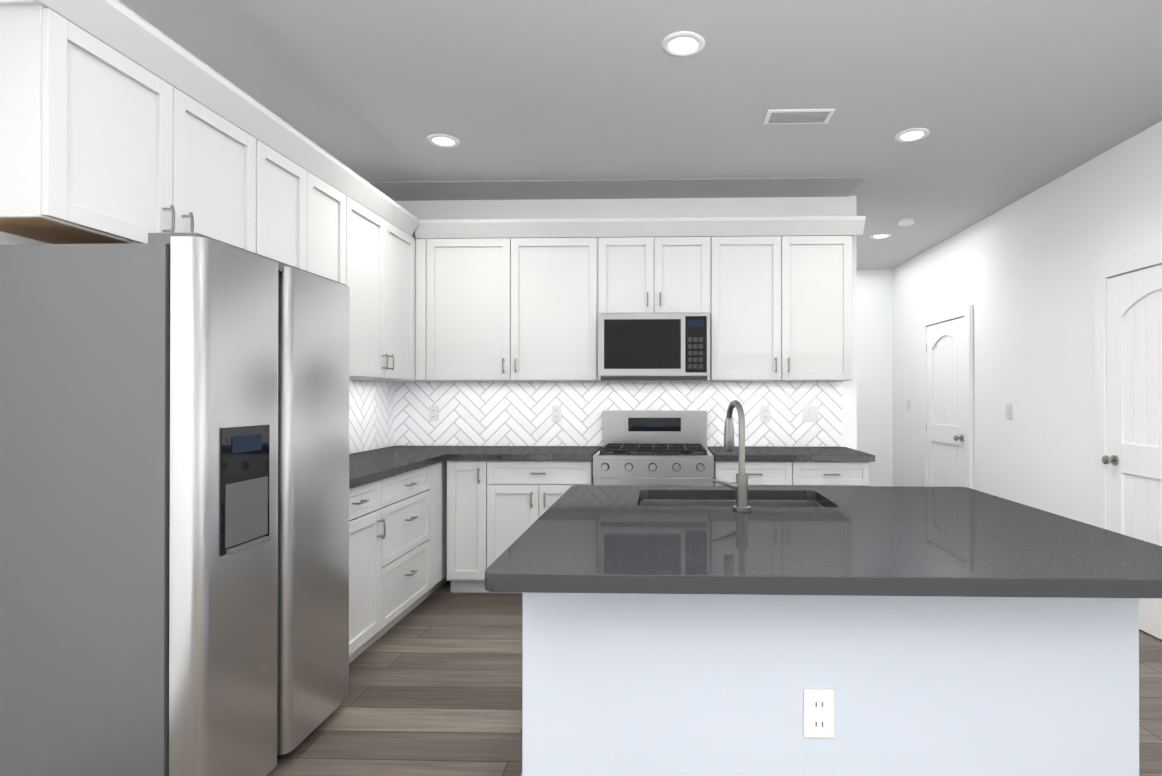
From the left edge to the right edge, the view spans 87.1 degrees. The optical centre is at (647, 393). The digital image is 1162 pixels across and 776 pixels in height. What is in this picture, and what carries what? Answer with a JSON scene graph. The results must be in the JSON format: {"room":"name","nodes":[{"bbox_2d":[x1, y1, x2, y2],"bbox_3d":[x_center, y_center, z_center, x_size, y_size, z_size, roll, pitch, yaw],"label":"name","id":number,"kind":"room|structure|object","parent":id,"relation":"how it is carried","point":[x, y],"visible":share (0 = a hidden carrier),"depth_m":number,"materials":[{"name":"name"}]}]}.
{"room":"kitchen","nodes":[
{"label":"kitchen","id":0,"kind":"room"},
{"bbox_2d":[0,0,393,453],"bbox_3d":[-2.119,-0.082,0.604,0.200,2.780,8.250,0,0,2],"label":"wall","id":1,"kind":"structure","parent":0,"point":[7,238],"depth_m":2.39,"materials":[{"name":"white paint"}]},
{"bbox_2d":[0,0,263,255],"bbox_3d":[-1.824,-0.851,2.155,0.296,0.710,0.880,0,0,2],"label":"upper cabinet","id":2,"kind":"object","parent":1,"relation":"attached to","point":[119,123],"depth_m":1.93,"materials":[{"name":"grey wood"}]},
{"bbox_2d":[264,112,355,379],"bbox_3d":[-1.801,-0.648,2.958,0.296,1.110,0.848,0,0,2],"label":"upper cabinet","id":3,"kind":"object","parent":1,"relation":"attached to","point":[310,198],"depth_m":2.97,"materials":[{"name":"grey wood"}]},
{"bbox_2d":[349,380,396,453],"bbox_3d":[-1.930,0.143,3.589,0.006,0.487,1.950,0,0,2],"label":"tile backsplash","id":4,"kind":"structure","parent":1,"relation":"attached to","point":[382,414],"depth_m":4.22,"materials":[{"name":"white tile"}]},
{"bbox_2d":[356,176,419,381],"bbox_3d":[-1.778,-0.645,3.752,0.296,1.110,0.975,0,0,2],"label":"upper cabinet","id":5,"kind":"object","parent":1,"relation":"attached to","point":[385,234],"depth_m":3.76,"materials":[{"name":"grey wood"}]},
{"bbox_2d":[394,196,856,449],"bbox_3d":[-0.279,-0.066,4.603,3.650,2.780,0.150,0,0,2],"label":"wall","id":6,"kind":"structure","parent":0,"point":[643,208],"depth_m":4.52,"materials":[{"name":"white paint"}]},
{"bbox_2d":[414,218,609,381],"bbox_3d":[-0.945,-0.642,4.384,1.335,1.110,0.325,0,0,2],"label":"upper cabinet","id":7,"kind":"object","parent":6,"relation":"attached to","point":[513,300],"depth_m":4.23,"materials":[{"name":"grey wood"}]},
{"bbox_2d":[397,381,841,445],"bbox_3d":[-0.236,0.147,4.523,3.340,0.487,0.006,0,0,2],"label":"tile backsplash","id":8,"kind":"structure","parent":6,"relation":"attached to","point":[470,413],"depth_m":4.53,"materials":[{"name":"white tile"}]},
{"bbox_2d":[429,406,438,420],"bbox_3d":[-1.599,0.150,4.553,0.072,0.115,0.010,0,0,2],"label":"electrical outlet","id":9,"kind":"object","parent":8,"relation":"attached to","point":[433,413],"visible":1,"depth_m":4.55,"materials":[{"name":"white plastic"}]},
{"bbox_2d":[552,406,560,420],"bbox_3d":[-0.676,0.150,4.527,0.072,0.115,0.010,0,0,2],"label":"electrical outlet","id":10,"kind":"object","parent":8,"relation":"attached to","point":[556,413],"visible":1,"depth_m":4.53,"materials":[{"name":"white plastic"}]},
{"bbox_2d":[760,406,769,421],"bbox_3d":[0.873,0.150,4.483,0.072,0.115,0.010,0,0,2],"label":"electrical outlet","id":11,"kind":"object","parent":8,"relation":"attached to","point":[764,413],"visible":1,"depth_m":4.48,"materials":[{"name":"white plastic"}]},
{"bbox_2d":[803,406,818,420],"bbox_3d":[1.203,0.148,4.472,0.115,0.115,0.012,0,0,2],"label":"electrical outlet","id":12,"kind":"object","parent":8,"relation":"attached to","point":[810,413],"visible":1,"depth_m":4.47,"materials":[{"name":"white plastic"}]},
{"bbox_2d":[610,217,697,312],"bbox_3d":[0.052,-0.873,4.357,0.782,0.648,0.325,0,0,2],"label":"upper cabinet","id":13,"kind":"object","parent":6,"relation":"attached to","point":[654,261],"depth_m":4.20,"materials":[{"name":"grey wood"}]},
{"bbox_2d":[598,313,709,380],"bbox_3d":[0.051,-0.315,4.302,0.762,0.458,0.427,0,0,2],"label":"microwave","id":14,"kind":"object","parent":13,"relation":"attached to","point":[653,346],"visible":1,"depth_m":4.09,"materials":[{"name":"silver metal"}]},
{"bbox_2d":[698,216,853,381],"bbox_3d":[0.896,-0.642,4.332,1.027,1.110,0.325,0,0,2],"label":"upper cabinet","id":15,"kind":"object","parent":6,"relation":"attached to","point":[776,292],"depth_m":4.18,"materials":[{"name":"grey wood"}]},
{"bbox_2d":[119,0,1161,269],"bbox_3d":[0.370,-1.517,1.944,5.500,0.100,11.060,0,0,2],"label":"ceiling","id":16,"kind":"structure","parent":0,"point":[1007,102],"depth_m":2.91,"materials":[{"name":"grey paint"}]},
{"bbox_2d":[427,134,459,147],"bbox_3d":[-1.175,-1.456,3.509,0.184,0.008,0.184,0,0,2],"label":"recessed light","id":17,"kind":"object","parent":16,"relation":"in","point":[444,140],"visible":1,"depth_m":3.50,"materials":[{"name":"white plastic"}]},
{"bbox_2d":[369,177,865,200],"bbox_3d":[-0.216,-1.454,4.337,3.390,0.006,0.390,0,0,2],"label":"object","id":18,"kind":"structure","parent":16,"relation":"attached to","point":[633,188],"depth_m":4.31,"materials":[{"name":"grey paint"}]},
{"bbox_2d":[661,31,704,56],"bbox_3d":[0.152,-1.460,2.548,0.184,0.008,0.184,0,0,2],"label":"recessed light","id":19,"kind":"object","parent":16,"relation":"in","point":[683,44],"visible":1,"depth_m":2.54,"materials":[{"name":"white plastic"}]},
{"bbox_2d":[763,109,834,123],"bbox_3d":[0.797,-1.456,3.202,0.344,0.010,0.156,0,0,2],"label":"ceiling vent","id":20,"kind":"object","parent":16,"relation":"in","point":[798,116],"visible":1,"depth_m":3.19,"materials":[{"name":"white metal"}]},
{"bbox_2d":[870,233,890,238],"bbox_3d":[2.152,-1.447,5.605,0.184,0.008,0.184,0,0,2],"label":"recessed light","id":21,"kind":"object","parent":16,"relation":"in","point":[881,236],"visible":0.98,"depth_m":5.60,"materials":[{"name":"white plastic"}]},
{"bbox_2d":[898,218,914,225],"bbox_3d":[2.177,-1.435,5.104,0.130,0.038,0.130,0,0,2],"label":"smoke detector","id":22,"kind":"object","parent":16,"relation":"attached to","point":[906,222],"visible":1,"depth_m":5.06,"materials":[{"name":"white plastic"}]},
{"bbox_2d":[895,128,929,141],"bbox_3d":[1.496,-1.456,3.432,0.184,0.008,0.184,0,0,2],"label":"recessed light","id":23,"kind":"object","parent":16,"relation":"in","point":[912,134],"visible":1,"depth_m":3.42,"materials":[{"name":"white plastic"}]},
{"bbox_2d":[266,581,1161,775],"bbox_3d":[0.370,1.363,1.933,5.500,0.100,11.060,0,0,2],"label":"floor","id":24,"kind":"structure","parent":0,"point":[435,682],"depth_m":2.59,"materials":[{"name":"brown wood"}]},
{"bbox_2d":[0,233,349,775],"bbox_3d":[-1.588,0.428,2.152,0.712,1.772,0.842,0,0,2],"label":"fridge","id":25,"kind":"object","parent":24,"relation":"on","point":[174,504],"visible":1,"depth_m":1.74,"materials":[{"name":"grey metal"}]},
{"bbox_2d":[349,478,384,662],"bbox_3d":[-1.656,0.872,2.853,0.592,0.888,0.500,0,0,2],"label":"base cabinet","id":26,"kind":"object","parent":24,"relation":"on","point":[366,501],"depth_m":2.96,"materials":[{"name":"grey wood"}]},
{"bbox_2d":[385,464,432,632],"bbox_3d":[-1.640,0.874,3.395,0.592,0.888,0.701,0,0,2],"label":"base cabinet","id":27,"kind":"object","parent":24,"relation":"on","point":[397,548],"depth_m":3.43,"materials":[{"name":"grey wood"}]},
{"bbox_2d":[433,460,444,591],"bbox_3d":[-1.627,0.876,3.845,0.592,0.888,0.199,0,0,2],"label":"base cabinet","id":28,"kind":"object","parent":24,"relation":"on","point":[439,467],"depth_m":3.89,"materials":[{"name":"grey wood"}]},
{"bbox_2d":[445,460,446,581],"bbox_3d":[-1.616,0.878,4.249,0.592,0.888,0.608,0,0,2],"label":"base cabinet","id":29,"kind":"object","parent":24,"relation":"on","point":[445,460],"depth_m":4.07,"materials":[{"name":"grey wood"}]},
{"bbox_2d":[447,460,498,592],"bbox_3d":[-1.135,0.878,4.241,0.327,0.888,0.610,0,0,2],"label":"base cabinet","id":30,"kind":"object","parent":24,"relation":"on","point":[496,509],"depth_m":3.94,"materials":[{"name":"grey wood"}]},
{"bbox_2d":[349,446,460,487],"bbox_3d":[-1.615,0.410,3.578,0.630,0.040,1.958,0,0,2],"label":"countertop","id":31,"kind":"structure","parent":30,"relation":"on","point":[365,467],"depth_m":3.58,"materials":[{"name":"stone"}]},
{"bbox_2d":[499,460,592,592],"bbox_3d":[-0.718,0.878,4.229,0.742,0.888,0.610,0,0,2],"label":"base cabinet","id":32,"kind":"object","parent":24,"relation":"on","point":[527,488],"depth_m":3.93,"materials":[{"name":"grey wood"}]},
{"bbox_2d":[449,446,601,460],"bbox_3d":[-0.813,0.412,4.216,0.939,0.040,0.636,0,0,2],"label":"countertop","id":33,"kind":"structure","parent":32,"relation":"on","point":[540,453],"depth_m":3.95,"materials":[{"name":"stone"}]},
{"bbox_2d":[593,410,713,485],"bbox_3d":[0.046,0.723,4.134,0.766,1.197,0.740,0,0,2],"label":"range","id":34,"kind":"object","parent":24,"relation":"on","point":[656,447],"visible":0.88,"depth_m":4.02,"materials":[{"name":"silver metal"}]},
{"bbox_2d":[713,461,802,485],"bbox_3d":[0.719,0.878,4.188,0.552,0.888,0.610,0,0,2],"label":"base cabinet","id":35,"kind":"object","parent":24,"relation":"on","point":[760,473],"depth_m":3.89,"materials":[{"name":"grey wood"}]},
{"bbox_2d":[708,447,874,461],"bbox_3d":[0.944,0.412,4.167,1.011,0.040,0.633,0,0,2],"label":"countertop","id":36,"kind":"structure","parent":35,"relation":"on","point":[751,453],"depth_m":3.89,"materials":[{"name":"stone"}]},
{"bbox_2d":[521,593,1138,775],"bbox_3d":[0.452,0.869,1.981,1.522,0.889,1.024,0,0,2],"label":"kitchen island","id":37,"kind":"object","parent":24,"relation":"on","point":[709,631],"depth_m":1.48,"materials":[{"name":"grey paint"}]},
{"bbox_2d":[803,689,833,737],"bbox_3d":[0.417,0.778,1.478,0.072,0.115,0.010,0,0,2],"label":"outlet","id":38,"kind":"object","parent":37,"relation":"attached to","point":[818,712],"visible":1,"depth_m":1.48,"materials":[{"name":"white plastic"}]},
{"bbox_2d":[485,485,1161,600],"bbox_3d":[0.482,0.403,1.896,1.630,0.040,1.272,0,0,2],"label":"island countertop","id":39,"kind":"structure","parent":37,"relation":"on","point":[595,540],"depth_m":1.49,"materials":[{"name":"grey stone"}]},
{"bbox_2d":[711,400,750,511],"bbox_3d":[0.276,0.203,2.048,0.132,0.360,0.176,0,0,2],"label":"faucet","id":40,"kind":"object","parent":39,"relation":"on","point":[740,485],"visible":1,"depth_m":1.98,"materials":[{"name":"silver metal"}]},
{"bbox_2d":[645,497,820,504],"bbox_3d":[0.314,0.523,2.243,0.702,0.222,0.382,0,0,2],"label":"sink","id":41,"kind":"object","parent":39,"relation":"in","point":[648,500],"depth_m":2.42,"materials":[{"name":"silver metal"}]},
{"bbox_2d":[803,461,868,485],"bbox_3d":[1.151,0.877,4.176,0.546,0.888,0.610,0,0,2],"label":"base cabinet","id":42,"kind":"object","parent":24,"relation":"on","point":[815,473],"depth_m":3.87,"materials":[{"name":"grey wood"}]},
{"bbox_2d":[857,270,892,485],"bbox_3d":[2.272,-0.056,7.191,1.600,2.780,0.150,0,0,2],"label":"wall","id":43,"kind":"structure","parent":0,"point":[875,362],"depth_m":7.11,"materials":[{"name":"white paint"}]},
{"bbox_2d":[893,121,1161,525],"bbox_3d":[2.815,-0.078,1.719,0.200,2.780,10.760,0,0,2],"label":"wall","id":44,"kind":"structure","parent":0,"point":[1019,274],"depth_m":4.37,"materials":[{"name":"white paint"}]},
{"bbox_2d":[907,400,909,410],"bbox_3d":[2.846,0.132,6.629,0.012,0.115,0.072,0,0,2],"label":"light switch","id":45,"kind":"object","parent":44,"relation":"attached to","point":[908,405],"visible":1,"depth_m":6.61,"materials":[{"name":"white plastic"}]},
{"bbox_2d":[922,304,973,488],"bbox_3d":[2.781,0.281,5.725,0.092,2.095,0.970,0,0,2],"label":"door","id":46,"kind":"structure","parent":44,"relation":"in","point":[947,405],"depth_m":5.69,"materials":[{"name":"white wood"}]},
{"bbox_2d":[1006,403,1011,417],"bbox_3d":[2.791,0.134,4.697,0.012,0.115,0.072,0,0,2],"label":"light switch","id":47,"kind":"object","parent":44,"relation":"attached to","point":[1008,410],"visible":1,"depth_m":4.68,"materials":[{"name":"white plastic"}]},
{"bbox_2d":[1094,247,1161,639],"bbox_3d":[2.709,0.271,3.231,0.092,2.095,0.970,0,0,2],"label":"door","id":48,"kind":"structure","parent":44,"relation":"in","point":[1128,391],"depth_m":3.46,"materials":[{"name":"white wood"}]}
]}

